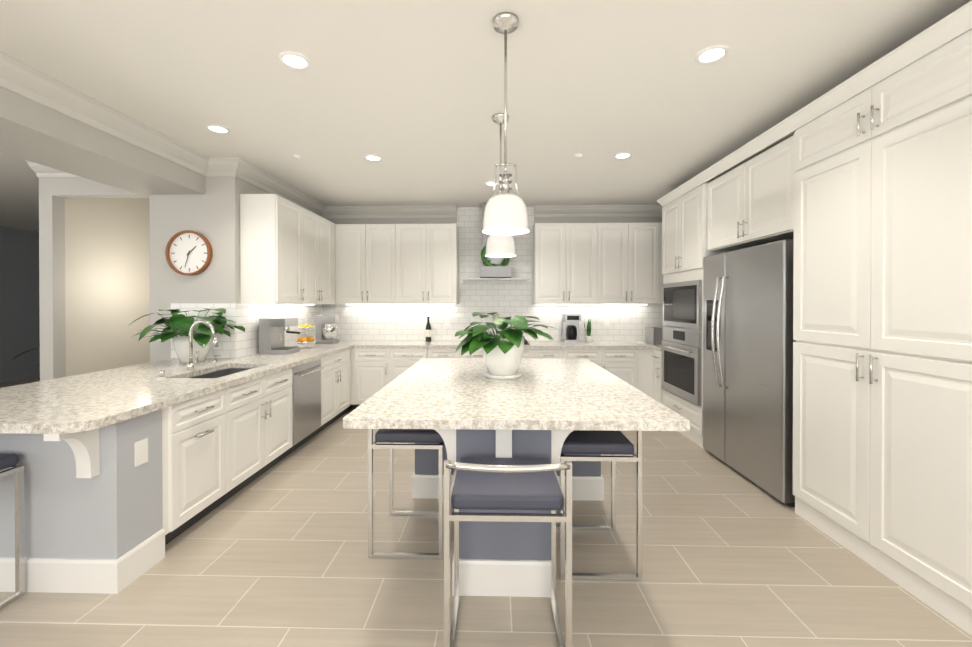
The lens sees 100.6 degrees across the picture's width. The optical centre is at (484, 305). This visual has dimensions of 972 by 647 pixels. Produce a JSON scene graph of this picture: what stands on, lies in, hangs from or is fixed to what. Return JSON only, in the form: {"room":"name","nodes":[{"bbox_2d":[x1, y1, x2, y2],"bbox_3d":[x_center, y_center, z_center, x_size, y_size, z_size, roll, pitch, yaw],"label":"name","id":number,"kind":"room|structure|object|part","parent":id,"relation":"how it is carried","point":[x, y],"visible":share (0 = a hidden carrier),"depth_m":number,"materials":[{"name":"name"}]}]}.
{"room":"kitchen","nodes":[
{"label":"kitchen","id":0,"kind":"room"},
{"bbox_2d":[0,409,161,558],"bbox_3d":[-2.213,1.025,2.204,0.680,0.868,0.280,0,0,1],"label":"wall","id":1,"kind":"structure","parent":0,"point":[113,510],"depth_m":2.04,"materials":[{"name":"grey paint"}]},
{"bbox_2d":[43,428,99,477],"bbox_3d":[-2.003,0.727,1.962,0.075,0.270,0.190,0,0,1],"label":"corbel","id":2,"kind":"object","parent":1,"relation":"attached to","point":[85,446],"depth_m":2.01,"materials":[{"name":"white wood"}]},
{"bbox_2d":[0,529,164,593],"bbox_3d":[-2.280,1.376,2.200,0.846,0.165,0.296,0,0,1],"label":"baseboard","id":3,"kind":"structure","parent":1,"relation":"attached to","point":[67,575],"depth_m":2.05,"materials":[{"name":"white wood"}]},
{"bbox_2d":[134,438,147,466],"bbox_3d":[-1.869,0.799,2.195,0.008,0.130,0.080,0,0,1],"label":"outlet","id":4,"kind":"object","parent":1,"relation":"attached to","point":[140,452],"visible":1,"depth_m":2.19,"materials":[{"name":"white plastic"}]},
{"bbox_2d":[0,0,970,382],"bbox_3d":[-3.097,-0.044,2.841,12.100,3.000,11.620,0,0,1],"label":"wall","id":5,"kind":"structure","parent":0,"point":[410,92],"depth_m":3.12,"materials":[{"name":"paint"}]},
{"bbox_2d":[25,160,79,177],"bbox_3d":[-4.023,-1.376,4.037,1.050,0.150,0.120,0,0,1],"label":"crown molding","id":6,"kind":"structure","parent":5,"relation":"attached to","point":[41,171],"depth_m":4.07,"materials":[{"name":"paint"}]},
{"bbox_2d":[0,51,219,175],"bbox_3d":[-2.843,-1.358,0.542,0.120,0.150,7.050,0,0,1],"label":"crown molding","id":7,"kind":"structure","parent":5,"relation":"attached to","point":[19,77],"depth_m":2.87,"materials":[{"name":"paint"}]},
{"bbox_2d":[165,230,212,275],"bbox_3d":[-2.973,-0.526,4.052,0.450,0.450,0.045,0,0,1],"label":"wall clock","id":8,"kind":"object","parent":5,"relation":"attached to","point":[188,252],"visible":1,"depth_m":4.05,"materials":[{"name":"brown wood"}]},
{"bbox_2d":[205,124,230,133],"bbox_3d":[-2.186,-1.442,3.301,0.176,0.010,0.176,0,0,1],"label":"recessed light","id":9,"kind":"object","parent":5,"relation":"in","point":[216,128],"visible":0.98,"depth_m":3.29,"materials":[{"name":"white plastic"}]},
{"bbox_2d":[224,157,327,217],"bbox_3d":[-2.434,-1.381,5.003,0.120,0.150,2.130,0,0,1],"label":"crown molding","id":10,"kind":"structure","parent":5,"relation":"attached to","point":[238,167],"depth_m":4.54,"materials":[{"name":"paint"}]},
{"bbox_2d":[240,194,335,305],"bbox_3d":[-2.279,-0.574,4.914,0.418,1.142,1.571,0,0,1],"label":"upper cabinet","id":11,"kind":"object","parent":5,"relation":"attached to","point":[287,252],"visible":1,"depth_m":4.26,"materials":[{"name":"white wood"}]},
{"bbox_2d":[278,51,310,69],"bbox_3d":[-1.118,-1.437,2.375,0.176,0.010,0.176,0,0,1],"label":"recessed light","id":12,"kind":"object","parent":5,"relation":"in","point":[294,60],"visible":1,"depth_m":2.37,"materials":[{"name":"white plastic"}]},
{"bbox_2d":[292,155,300,158],"bbox_3d":[-1.831,-1.440,3.913,0.080,0.020,0.080,0,0,1],"label":"smoke detector","id":13,"kind":"object","parent":5,"relation":"attached to","point":[296,156],"visible":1,"depth_m":3.90,"materials":[{"name":"white plastic"}]},
{"bbox_2d":[364,154,381,160],"bbox_3d":[-1.099,-1.445,3.955,0.176,0.010,0.176,0,0,1],"label":"recessed light","id":14,"kind":"object","parent":5,"relation":"in","point":[370,157],"visible":0.98,"depth_m":3.94,"materials":[{"name":"white plastic"}]},
{"bbox_2d":[328,206,456,217],"bbox_3d":[-1.370,-1.386,5.983,1.900,0.150,0.120,0,0,1],"label":"crown molding","id":15,"kind":"structure","parent":5,"relation":"attached to","point":[333,211],"depth_m":5.98,"materials":[{"name":"paint"}]},
{"bbox_2d":[335,223,458,304],"bbox_3d":[-1.249,-0.579,5.827,1.710,1.142,0.418,0,0,1],"label":"upper cabinet","id":16,"kind":"object","parent":5,"relation":"attached to","point":[396,264],"visible":1,"depth_m":5.66,"materials":[{"name":"white wood"}]},
{"bbox_2d":[444,317,449,325],"bbox_3d":[-0.569,0.239,6.021,0.080,0.130,0.008,0,0,1],"label":"electrical outlet","id":17,"kind":"object","parent":5,"relation":"attached to","point":[446,321],"visible":1,"depth_m":6.02,"materials":[{"name":"white plastic"}]},
{"bbox_2d":[485,181,498,185],"bbox_3d":[0.082,-1.449,4.797,0.176,0.010,0.176,0,0,1],"label":"recessed light","id":18,"kind":"object","parent":5,"relation":"in","point":[489,183],"visible":0.75,"depth_m":4.80,"materials":[{"name":"white"}]},
{"bbox_2d":[461,202,529,280],"bbox_3d":[0.150,-0.909,5.751,0.950,1.099,0.499,0,0,1],"label":"range hood","id":19,"kind":"object","parent":5,"relation":"attached to","point":[494,269],"visible":0.46,"depth_m":5.59,"materials":[{"name":"metal"}]},
{"bbox_2d":[485,113,515,257],"bbox_3d":[0.120,-0.913,3.098,0.240,1.064,0.240,0,0,1],"label":"pendant light","id":20,"kind":"object","parent":5,"relation":"hanging from","point":[498,246],"visible":0.58,"depth_m":3.03,"materials":[{"name":"white glass"}]},
{"bbox_2d":[482,12,528,235],"bbox_3d":[0.104,-0.907,2.048,0.240,1.064,0.240,0,0,1],"label":"pendant light","id":21,"kind":"object","parent":5,"relation":"hanging from","point":[505,212],"visible":1,"depth_m":2.01,"materials":[{"name":"white glass"}]},
{"bbox_2d":[575,153,582,157],"bbox_3d":[0.899,-1.440,3.876,0.080,0.020,0.080,0,0,1],"label":"smoke detector","id":22,"kind":"object","parent":5,"relation":"attached to","point":[578,155],"visible":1,"depth_m":3.85,"materials":[{"name":"white plastic"}]},
{"bbox_2d":[533,222,662,304],"bbox_3d":[1.801,-0.578,5.752,2.201,1.142,0.418,0,0,1],"label":"upper cabinet","id":23,"kind":"object","parent":5,"relation":"attached to","point":[597,263],"visible":0.81,"depth_m":5.59,"materials":[{"name":"white wood"}]},
{"bbox_2d":[534,204,661,216],"bbox_3d":[1.819,-1.385,5.905,2.180,0.150,0.120,0,0,1],"label":"crown molding","id":24,"kind":"structure","parent":5,"relation":"attached to","point":[646,210],"depth_m":5.90,"materials":[{"name":"paint"}]},
{"bbox_2d":[604,317,609,325],"bbox_3d":[1.800,0.240,5.963,0.080,0.130,0.008,0,0,1],"label":"electrical outlet","id":25,"kind":"object","parent":5,"relation":"attached to","point":[606,321],"visible":1,"depth_m":5.96,"materials":[{"name":"white plastic"}]},
{"bbox_2d":[613,152,631,158],"bbox_3d":[1.330,-1.445,3.896,0.176,0.010,0.176,0,0,1],"label":"recessed light","id":26,"kind":"object","parent":5,"relation":"in","point":[622,155],"visible":0.98,"depth_m":3.89,"materials":[{"name":"white plastic"}]},
{"bbox_2d":[695,45,729,63],"bbox_3d":[1.301,-1.437,2.316,0.176,0.010,0.176,0,0,1],"label":"recessed light","id":27,"kind":"object","parent":5,"relation":"in","point":[712,54],"visible":1,"depth_m":2.31,"materials":[{"name":"white plastic"}]},
{"bbox_2d":[705,120,788,251],"bbox_3d":[2.528,-0.927,3.423,0.637,0.780,1.224,0,0,1],"label":"upper cabinet","id":28,"kind":"object","parent":5,"relation":"attached to","point":[746,206],"depth_m":3.36,"materials":[{"name":"white wood"}]},
{"bbox_2d":[0,377,971,646],"bbox_3d":[-3.097,1.506,2.849,12.100,0.100,11.620,0,0,1],"label":"floor","id":29,"kind":"structure","parent":0,"point":[274,555],"depth_m":2.13,"materials":[{"name":"tile"}]},
{"bbox_2d":[0,453,24,609],"bbox_3d":[-2.572,1.030,1.807,0.492,0.859,0.473,0,0,1],"label":"bar stool","id":30,"kind":"object","parent":29,"relation":"on","point":[8,463],"visible":0.96,"depth_m":2.01,"materials":[{"name":"silver metal"}]},
{"bbox_3d":[-2.572,0.774,1.839,0.446,0.062,0.405,0,0,1],"label":"seat","id":31,"kind":"part","parent":30,"relation":"part of","materials":[{"name":"leather"}]},
{"bbox_2d":[12,348,39,370],"bbox_3d":[-5.687,0.831,6.093,1.869,1.214,1.635,0,0,1],"label":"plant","id":32,"kind":"object","parent":29,"relation":"on","point":[23,353],"visible":0.06,"depth_m":5.49,"materials":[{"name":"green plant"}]},
{"bbox_2d":[162,387,229,544],"bbox_3d":[-2.194,1.022,2.611,0.701,0.868,0.527,0,0,1],"label":"base cabinet","id":33,"kind":"object","parent":29,"relation":"on","point":[220,447],"depth_m":2.57,"materials":[{"name":"white wood"}]},
{"bbox_2d":[230,368,292,496],"bbox_3d":[-2.176,1.018,3.344,0.701,0.868,0.940,0,0,1],"label":"base cabinet","id":34,"kind":"object","parent":29,"relation":"on","point":[261,409],"depth_m":3.27,"materials":[{"name":"white wood"}]},
{"bbox_2d":[283,359,323,457],"bbox_3d":[-2.099,1.016,4.117,0.717,0.865,0.604,0,0,1],"label":"dishwasher","id":35,"kind":"object","parent":29,"relation":"on","point":[306,390],"visible":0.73,"depth_m":4.07,"materials":[{"name":"metal"}]},
{"bbox_2d":[312,349,349,436],"bbox_3d":[-2.138,1.011,4.869,0.701,0.868,0.889,0,0,1],"label":"base cabinet","id":36,"kind":"object","parent":29,"relation":"on","point":[335,375],"depth_m":4.82,"materials":[{"name":"white wood"}]},
{"bbox_2d":[0,344,351,433],"bbox_3d":[-2.483,0.666,3.624,1.350,0.260,3.510,0,0,1],"label":"countertop","id":37,"kind":"structure","parent":36,"relation":"on","point":[84,402],"depth_m":2.60,"materials":[{"name":"stone"}]},
{"bbox_2d":[160,369,164,375],"bbox_3d":[-2.461,0.514,3.078,0.030,0.049,0.030,0,0,1],"label":"switch","id":38,"kind":"object","parent":37,"relation":"on","point":[162,372],"visible":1,"depth_m":3.07,"materials":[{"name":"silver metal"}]},
{"bbox_2d":[128,308,244,362],"bbox_3d":[-2.813,0.281,3.744,0.817,0.508,0.622,0,0,1],"label":"potted plant","id":39,"kind":"object","parent":37,"relation":"on","point":[175,322],"visible":0.92,"depth_m":3.73,"materials":[{"name":"plant"}]},
{"bbox_2d":[187,320,218,369],"bbox_3d":[-2.350,0.328,3.397,0.262,0.416,0.120,0,0,1],"label":"faucet","id":40,"kind":"object","parent":37,"relation":"on","point":[191,365],"visible":1,"depth_m":3.35,"materials":[{"name":"silver metal"}]},
{"bbox_2d":[213,355,220,364],"bbox_3d":[-2.431,0.493,3.658,0.068,0.084,0.036,0,0,1],"label":"soap dispenser","id":41,"kind":"object","parent":37,"relation":"on","point":[215,361],"visible":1,"depth_m":3.65,"materials":[{"name":"silver metal"}]},
{"bbox_2d":[259,318,300,353],"bbox_3d":[-2.255,0.336,4.528,0.402,0.390,0.290,0,0,1],"label":"espresso machine","id":42,"kind":"object","parent":37,"relation":"on","point":[272,335],"visible":1,"depth_m":4.39,"materials":[{"name":"metal"}]},
{"bbox_2d":[295,324,316,348],"bbox_3d":[-2.215,0.349,4.992,0.250,0.360,0.250,0,0,1],"label":"fruit stand","id":43,"kind":"object","parent":37,"relation":"on","point":[306,340],"visible":0.98,"depth_m":4.93,"materials":[{"name":"orange food"}]},
{"bbox_2d":[350,349,352,408],"bbox_3d":[-2.128,1.007,5.689,0.681,0.868,0.749,0,0,1],"label":"base cabinet","id":44,"kind":"object","parent":29,"relation":"on","point":[351,406],"depth_m":5.38,"materials":[{"name":"white wood"}]},
{"bbox_2d":[351,348,390,409],"bbox_3d":[-1.526,1.006,5.714,0.519,0.868,0.671,0,0,1],"label":"base cabinet","id":45,"kind":"object","parent":29,"relation":"on","point":[373,371],"depth_m":5.38,"materials":[{"name":"white wood"}]},
{"bbox_2d":[391,349,426,380],"bbox_3d":[-1.012,1.006,5.702,0.510,0.868,0.671,0,0,1],"label":"base cabinet","id":46,"kind":"object","parent":29,"relation":"on","point":[402,360],"depth_m":5.37,"materials":[{"name":"white wood"}]},
{"bbox_2d":[368,429,451,558],"bbox_3d":[-0.470,1.026,2.567,0.473,0.859,0.492,0,0,1],"label":"stool","id":47,"kind":"object","parent":29,"relation":"on","point":[391,436],"visible":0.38,"depth_m":2.34,"materials":[{"name":"silver metal"}]},
{"bbox_3d":[-0.436,0.770,2.565,0.405,0.062,0.446,0,0,1],"label":"seat","id":48,"kind":"part","parent":47,"relation":"part of","materials":[{"name":"leather"}]},
{"bbox_2d":[427,349,458,357],"bbox_3d":[-0.552,1.007,5.691,0.410,0.868,0.671,0,0,1],"label":"base cabinet","id":49,"kind":"object","parent":29,"relation":"on","point":[431,353],"depth_m":5.36,"materials":[{"name":"white wood"}]},
{"bbox_2d":[459,349,534,357],"bbox_3d":[0.148,1.007,5.673,0.990,0.868,0.671,0,0,1],"label":"base cabinet","id":50,"kind":"object","parent":29,"relation":"on","point":[527,353],"depth_m":5.34,"materials":[{"name":"white wood"}]},
{"bbox_2d":[313,340,651,348],"bbox_3d":[0.215,0.549,5.659,5.367,0.045,0.691,0,0,1],"label":"countertop","id":51,"kind":"structure","parent":50,"relation":"on","point":[367,344],"depth_m":5.45,"materials":[{"name":"stone"}]},
{"bbox_2d":[314,315,338,343],"bbox_3d":[-2.200,0.330,5.612,0.298,0.390,0.216,0,0,1],"label":"stand mixer","id":52,"kind":"object","parent":51,"relation":"on","point":[326,335],"visible":1,"depth_m":5.55,"materials":[{"name":"metal"}]},
{"bbox_2d":[425,317,430,341],"bbox_3d":[-0.823,0.344,5.858,0.083,0.360,0.083,0,0,1],"label":"wine bottle","id":53,"kind":"object","parent":51,"relation":"on","point":[428,332],"visible":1,"depth_m":5.83,"materials":[{"name":"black glass"}]},
{"bbox_2d":[562,314,580,342],"bbox_3d":[1.241,0.325,5.792,0.230,0.400,0.252,0,0,1],"label":"coffee maker","id":54,"kind":"object","parent":51,"relation":"on","point":[570,328],"visible":1,"depth_m":5.70,"materials":[{"name":"metal"}]},
{"bbox_2d":[584,319,592,341],"bbox_3d":[1.479,0.353,5.782,0.134,0.343,0.120,0,0,1],"label":"plant","id":55,"kind":"object","parent":51,"relation":"on","point":[588,338],"visible":1,"depth_m":5.75,"materials":[{"name":"green plant"}]},
{"bbox_2d":[645,327,662,344],"bbox_3d":[2.324,0.415,5.502,0.170,0.222,0.300,0,0,1],"label":"toaster","id":56,"kind":"object","parent":51,"relation":"on","point":[653,335],"visible":0.81,"depth_m":5.36,"materials":[{"name":"metal"}]},
{"bbox_2d":[412,429,603,596],"bbox_3d":[0.168,1.020,3.010,1.436,0.868,2.028,0,0,1],"label":"kitchen island","id":57,"kind":"object","parent":29,"relation":"on","point":[509,559],"visible":0.29,"depth_m":2.04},
{"bbox_2d":[343,358,689,430],"bbox_3d":[0.168,0.562,2.999,1.660,0.045,2.170,0,0,1],"label":"island countertop","id":58,"kind":"structure","parent":57,"relation":"on","point":[538,394],"depth_m":2.28,"materials":[{"name":"stone"}]},
{"bbox_2d":[455,312,555,378],"bbox_3d":[0.167,0.292,3.077,0.776,0.493,0.722,0,0,1],"label":"potted plant","id":59,"kind":"object","parent":58,"relation":"on","point":[502,350],"visible":1,"depth_m":2.93,"materials":[{"name":"plant"}]},
{"bbox_2d":[444,457,571,646],"bbox_3d":[0.092,1.031,1.746,0.492,0.859,0.473,0,0,1],"label":"stool","id":60,"kind":"object","parent":29,"relation":"on","point":[480,483],"visible":1,"depth_m":1.58,"materials":[{"name":"silver metal"}]},
{"bbox_3d":[0.093,0.774,1.779,0.446,0.062,0.405,0,0,1],"label":"seat","id":61,"kind":"part","parent":60,"relation":"part of","materials":[{"name":"leather"}]},
{"bbox_2d":[535,349,562,357],"bbox_3d":[0.842,1.007,5.656,0.400,0.868,0.671,0,0,1],"label":"base cabinet","id":62,"kind":"object","parent":29,"relation":"on","point":[539,353],"depth_m":5.32,"materials":[{"name":"white wood"}]},
{"bbox_2d":[563,349,602,367],"bbox_3d":[1.287,1.007,5.646,0.490,0.868,0.671,0,0,1],"label":"base cabinet","id":63,"kind":"object","parent":29,"relation":"on","point":[594,355],"depth_m":5.31,"materials":[{"name":"white wood"}]},
{"bbox_2d":[556,430,641,580],"bbox_3d":[0.639,1.027,2.385,0.473,0.859,0.492,0,0,1],"label":"stool","id":64,"kind":"object","parent":29,"relation":"on","point":[613,443],"visible":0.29,"depth_m":2.16,"materials":[{"name":"silver metal"}]},
{"bbox_3d":[0.605,0.771,2.384,0.405,0.062,0.446,0,0,1],"label":"seat","id":65,"kind":"part","parent":64,"relation":"part of","materials":[{"name":"leather"}]},
{"bbox_2d":[603,349,638,389],"bbox_3d":[1.772,1.007,5.634,0.479,0.868,0.671,0,0,1],"label":"base cabinet","id":66,"kind":"object","parent":29,"relation":"on","point":[622,363],"depth_m":5.30,"materials":[{"name":"white wood"}]},
{"bbox_2d":[639,349,653,398],"bbox_3d":[2.126,1.007,5.625,0.230,0.868,0.671,0,0,1],"label":"base cabinet","id":67,"kind":"object","parent":29,"relation":"on","point":[646,361],"depth_m":5.31,"materials":[{"name":"white wood"}]},
{"bbox_2d":[652,350,661,402],"bbox_3d":[2.538,1.008,5.496,0.716,0.867,0.908,0,0,1],"label":"base cabinet","id":68,"kind":"object","parent":29,"relation":"on","point":[657,356],"visible":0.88,"depth_m":5.16,"materials":[{"name":"white wood"}]},
{"bbox_2d":[652,345,661,350],"bbox_3d":[2.544,0.552,5.149,0.686,0.045,0.216,0,0,1],"label":"countertop","id":69,"kind":"structure","parent":68,"relation":"on","point":[655,347],"depth_m":5.20,"materials":[{"name":"stone"}]},
{"bbox_2d":[661,172,726,448],"bbox_3d":[2.535,0.061,4.538,0.677,2.768,0.992,0,0,1],"label":"tall cabinet","id":70,"kind":"object","parent":29,"relation":"on","point":[683,211],"depth_m":4.39,"materials":[{"name":"white wood"}]},
{"bbox_2d":[658,326,701,405],"bbox_3d":[2.162,0.637,4.551,0.106,0.770,0.890,0,0,1],"label":"oven","id":71,"kind":"object","parent":70,"relation":"attached to","point":[681,362],"visible":1,"depth_m":4.43,"materials":[{"name":"metal"}]},
{"bbox_2d":[663,280,701,328],"bbox_3d":[2.198,-0.011,4.547,0.034,0.505,0.890,0,0,1],"label":"microwave","id":72,"kind":"object","parent":70,"relation":"attached to","point":[682,304],"visible":1,"depth_m":4.43,"materials":[{"name":"metal"}]},
{"bbox_2d":[703,239,795,506],"bbox_3d":[2.448,0.487,3.448,0.782,1.929,1.130,0,0,1],"label":"fridge","id":73,"kind":"object","parent":29,"relation":"on","point":[748,340],"visible":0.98,"depth_m":3.24,"materials":[{"name":"metal"}]},
{"bbox_3d":[2.115,0.241,3.761,0.102,1.005,0.368,0,0,1],"label":"handle","id":74,"kind":"part","parent":73,"relation":"part of","materials":[{"name":"silver metal"}]},
{"bbox_2d":[789,68,864,560],"bbox_3d":[2.486,0.072,2.524,0.677,2.768,0.582,0,0,1],"label":"tall cabinet","id":75,"kind":"object","parent":29,"relation":"on","point":[857,188],"depth_m":2.51,"materials":[{"name":"white wood"}]},
{"bbox_2d":[865,0,971,635],"bbox_3d":[2.471,0.075,1.942,0.677,2.768,0.582,0,0,1],"label":"tall cabinet","id":76,"kind":"object","parent":29,"relation":"on","point":[918,96],"depth_m":1.97,"materials":[{"name":"white wood"}]}
]}

